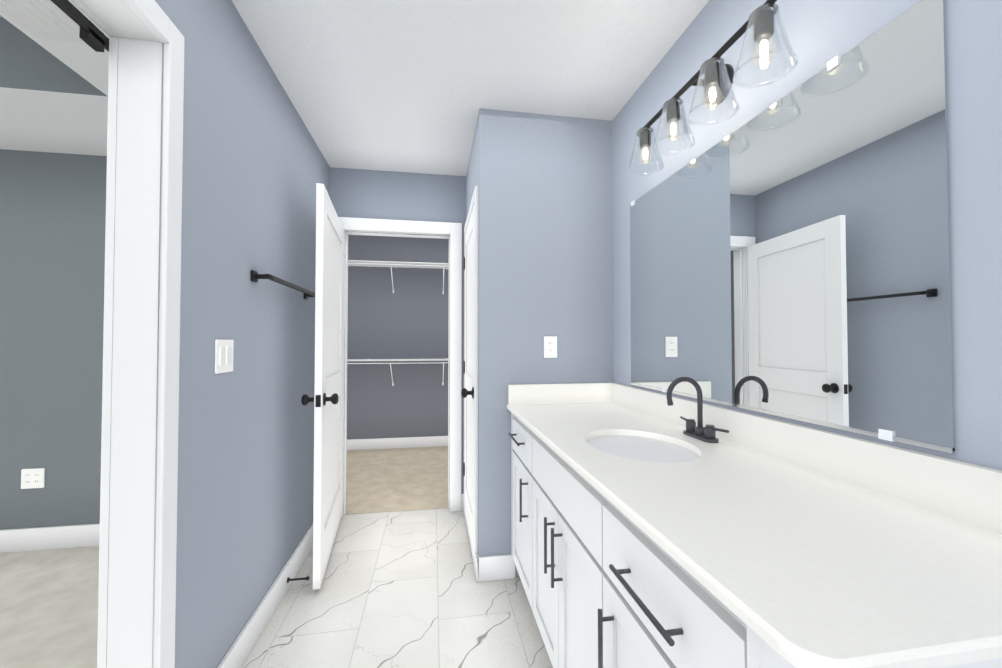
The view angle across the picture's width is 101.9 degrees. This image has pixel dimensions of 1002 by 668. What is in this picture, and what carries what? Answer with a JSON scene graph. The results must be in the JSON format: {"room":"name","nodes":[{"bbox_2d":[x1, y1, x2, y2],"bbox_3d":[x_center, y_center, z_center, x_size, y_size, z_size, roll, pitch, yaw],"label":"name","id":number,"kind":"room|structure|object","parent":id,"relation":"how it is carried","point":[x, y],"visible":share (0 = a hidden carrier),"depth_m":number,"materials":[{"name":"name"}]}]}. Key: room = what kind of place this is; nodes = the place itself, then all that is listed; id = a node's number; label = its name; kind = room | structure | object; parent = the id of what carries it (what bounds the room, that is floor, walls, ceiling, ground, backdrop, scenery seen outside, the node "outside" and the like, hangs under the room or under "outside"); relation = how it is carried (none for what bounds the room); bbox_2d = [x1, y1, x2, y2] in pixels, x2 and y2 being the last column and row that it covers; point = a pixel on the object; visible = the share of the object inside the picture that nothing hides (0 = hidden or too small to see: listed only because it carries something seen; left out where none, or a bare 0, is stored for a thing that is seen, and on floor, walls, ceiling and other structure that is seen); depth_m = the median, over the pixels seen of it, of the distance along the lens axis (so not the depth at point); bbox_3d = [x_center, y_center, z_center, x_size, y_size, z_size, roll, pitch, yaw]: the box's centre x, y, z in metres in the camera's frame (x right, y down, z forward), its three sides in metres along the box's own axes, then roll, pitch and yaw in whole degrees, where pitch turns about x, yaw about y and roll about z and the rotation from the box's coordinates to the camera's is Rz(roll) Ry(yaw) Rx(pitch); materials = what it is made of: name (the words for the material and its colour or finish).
{"room":"bathroom","nodes":[
{"label":"bathroom","id":0,"kind":"room"},
{"bbox_2d":[0,546,98,667],"bbox_3d":[-2.818,1.270,0.206,3.808,0.056,4.610,0,-1,-9],"label":"floor","id":1,"kind":"structure","parent":0,"point":[48,608],"depth_m":1.89,"materials":[{"name":"beige carpet"}]},
{"bbox_2d":[0,149,106,529],"bbox_3d":[-0.932,-0.247,0.489,0.003,3.000,4.730,0,-1,-9],"label":"wall","id":2,"kind":"structure","parent":0,"point":[52,236],"depth_m":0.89,"materials":[{"name":"paint"}]},
{"bbox_2d":[21,468,44,488],"bbox_3d":[-2.798,0.864,2.428,0.116,0.116,0.008,0,-1,-9],"label":"outlet","id":3,"kind":"object","parent":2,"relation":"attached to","point":[33,478],"visible":1,"depth_m":2.43,"materials":[{"name":"white plastic"}]},
{"bbox_2d":[0,523,99,552],"bbox_3d":[-3.176,1.223,2.356,3.807,0.135,0.018,0,-1,-9],"label":"baseboard","id":4,"kind":"structure","parent":2,"relation":"attached to","point":[84,535],"depth_m":2.43,"materials":[{"name":"white wood"}]},
{"bbox_2d":[0,0,108,155],"bbox_3d":[-2.810,-1.338,0.198,3.804,0.370,4.490,0,-1,-9],"label":"ceiling","id":5,"kind":"structure","parent":0,"point":[53,96],"depth_m":1.90,"materials":[{"name":"paint"}]},
{"bbox_2d":[155,0,329,667],"bbox_3d":[-0.900,0.011,0.631,0.107,2.490,4.770,0,-1,-9],"label":"wall","id":6,"kind":"structure","parent":0,"point":[255,167],"depth_m":1.54,"materials":[{"name":"paint"}]},
{"bbox_2d":[71,0,183,667],"bbox_3d":[-0.904,0.193,0.638,0.147,2.131,1.026,0,-1,-9],"label":"door frame","id":7,"kind":"structure","parent":6,"relation":"attached to","point":[138,492],"depth_m":1.08,"materials":[{"name":"white wood"}]},
{"bbox_2d":[51,0,108,51],"bbox_3d":[-0.966,-0.781,0.511,0.020,0.048,1.224,0,-1,-9],"label":"track rail","id":8,"kind":"object","parent":7,"relation":"attached to","point":[93,36],"visible":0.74,"depth_m":1.03,"materials":[{"name":"black metal"}]},
{"bbox_2d":[215,339,233,373],"bbox_3d":[-0.975,0.078,1.436,0.009,0.116,0.116,0,-1,-9],"label":"light switch","id":9,"kind":"object","parent":6,"relation":"attached to","point":[224,356],"visible":1,"depth_m":1.42,"materials":[{"name":"white plastic"}]},
{"bbox_2d":[217,524,312,667],"bbox_3d":[-1.071,1.221,2.005,0.015,0.125,1.708,0,-1,-9],"label":"baseboard","id":10,"kind":"structure","parent":6,"relation":"attached to","point":[240,650],"depth_m":1.78,"materials":[{"name":"white wood"}]},
{"bbox_2d":[287,576,309,582],"bbox_3d":[-1.018,1.232,2.042,0.100,0.024,0.024,0,-1,-9],"label":"door stop","id":11,"kind":"object","parent":10,"relation":"attached to","point":[306,578],"visible":0.98,"depth_m":2.04,"materials":[{"name":"black metal"}]},
{"bbox_2d":[250,270,314,298],"bbox_3d":[-1.037,-0.229,2.006,0.070,0.044,0.726,0,-1,-9],"label":"towel bar","id":12,"kind":"object","parent":6,"relation":"attached to","point":[255,276],"visible":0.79,"depth_m":1.77,"materials":[{"name":"black metal"}]},
{"bbox_2d":[345,446,447,514],"bbox_3d":[-0.712,1.344,3.976,2.800,0.056,1.940,0,-1,-9],"label":"floor","id":13,"kind":"structure","parent":0,"point":[394,479],"depth_m":3.66,"materials":[{"name":"beige carpet"}]},
{"bbox_2d":[242,508,552,667],"bbox_3d":[0.012,1.283,0.727,1.947,0.050,4.710,0,-1,-9],"label":"floor","id":14,"kind":"structure","parent":0,"point":[400,589],"depth_m":1.89,"materials":[{"name":"tile"}]},
{"bbox_2d":[507,383,1001,667],"bbox_3d":[0.466,0.761,1.325,0.614,1.017,1.769,0,-1,-9],"label":"bathroom vanity","id":15,"kind":"object","parent":14,"relation":"on","point":[646,532],"visible":0.98,"depth_m":0.80,"materials":[{"name":"white stone"}]},
{"bbox_2d":[666,377,728,442],"bbox_3d":[0.639,0.253,1.399,0.148,0.211,0.247,0,-1,-9],"label":"faucet","id":16,"kind":"object","parent":15,"relation":"on","point":[706,433],"visible":1,"depth_m":1.39,"materials":[{"name":"grey metal"}]},
{"bbox_2d":[347,235,448,438],"bbox_3d":[-0.861,0.095,4.899,3.040,2.490,0.120,0,-1,-9],"label":"wall","id":17,"kind":"structure","parent":0,"point":[407,318],"depth_m":4.76,"materials":[{"name":"paint"}]},
{"bbox_2d":[347,436,447,449],"bbox_3d":[-0.850,1.276,4.810,2.806,0.125,0.018,0,-1,-9],"label":"baseboard","id":18,"kind":"structure","parent":17,"relation":"attached to","point":[429,441],"depth_m":4.74,"materials":[{"name":"white wood"}]},
{"bbox_2d":[347,260,448,385],"bbox_3d":[-0.825,-0.098,4.687,2.790,1.408,0.311,0,-1,-9],"label":"wire closet shelf","id":19,"kind":"object","parent":17,"relation":"attached to","point":[391,264],"visible":0.52,"depth_m":4.58,"materials":[{"name":"white metal"}]},
{"bbox_2d":[330,167,465,493],"bbox_3d":[-0.750,0.058,3.012,0.970,2.490,0.120,0,-1,-9],"label":"wall","id":20,"kind":"structure","parent":0,"point":[371,194],"depth_m":2.98,"materials":[{"name":"paint"}]},
{"bbox_2d":[301,183,343,589],"bbox_3d":[-0.989,0.259,2.444,0.182,2.016,0.865,0,-1,-9],"label":"closet door","id":21,"kind":"structure","parent":20,"relation":"in","point":[326,399],"depth_m":2.22,"materials":[{"name":"white wood"}]},
{"bbox_2d":[338,217,461,518],"bbox_3d":[-0.758,0.238,3.007,0.923,2.136,0.156,0,-1,-9],"label":"door frame","id":22,"kind":"structure","parent":20,"relation":"attached to","point":[452,232],"depth_m":2.99,"materials":[{"name":"white wood"}]},
{"bbox_2d":[232,0,708,175],"bbox_3d":[0.007,-1.281,0.807,1.947,0.100,4.770,0,-1,-9],"label":"ceiling","id":23,"kind":"structure","parent":0,"point":[412,86],"depth_m":1.81,"materials":[{"name":"paint"}]},
{"bbox_2d":[466,108,612,576],"bbox_3d":[0.172,0.052,2.708,0.750,2.490,1.022,0,-1,-9],"label":"wall","id":24,"kind":"structure","parent":0,"point":[543,182],"depth_m":2.20,"materials":[{"name":"paint"}]},
{"bbox_2d":[461,206,473,562],"bbox_3d":[-0.231,0.276,2.577,0.082,2.015,0.704,0,-1,-9],"label":"door","id":25,"kind":"structure","parent":24,"relation":"in","point":[467,392],"depth_m":2.56,"materials":[{"name":"white wood"}]},
{"bbox_2d":[464,185,478,576],"bbox_3d":[-0.196,0.248,2.578,0.018,2.093,0.820,0,-1,-9],"label":"door frame","id":26,"kind":"structure","parent":24,"relation":"attached to","point":[475,200],"depth_m":2.19,"materials":[{"name":"white wood"}]},
{"bbox_2d":[544,336,556,357],"bbox_3d":[0.269,0.071,2.201,0.072,0.116,0.008,0,-1,-9],"label":"outlet","id":27,"kind":"object","parent":24,"relation":"attached to","point":[550,346],"visible":1,"depth_m":2.20,"materials":[{"name":"white plastic"}]},
{"bbox_2d":[612,0,1001,470],"bbox_3d":[0.909,0.017,0.931,0.120,2.490,4.770,0,-1,-9],"label":"wall","id":28,"kind":"structure","parent":0,"point":[821,34],"depth_m":0.91,"materials":[{"name":"paint"}]},
{"bbox_2d":[627,0,798,175],"bbox_3d":[0.676,-0.815,1.403,0.188,0.232,0.769,0,-1,-9],"label":"sconce","id":29,"kind":"object","parent":28,"relation":"attached to","point":[716,82],"visible":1,"depth_m":1.28,"materials":[{"name":"clear glass"}]},
{"bbox_2d":[630,0,954,452],"bbox_3d":[0.762,-0.217,1.422,0.010,0.920,1.286,0,-1,-9],"label":"mirror","id":30,"kind":"object","parent":28,"relation":"attached to","point":[790,255],"visible":0.96,"depth_m":1.04,"materials":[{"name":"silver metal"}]}
]}

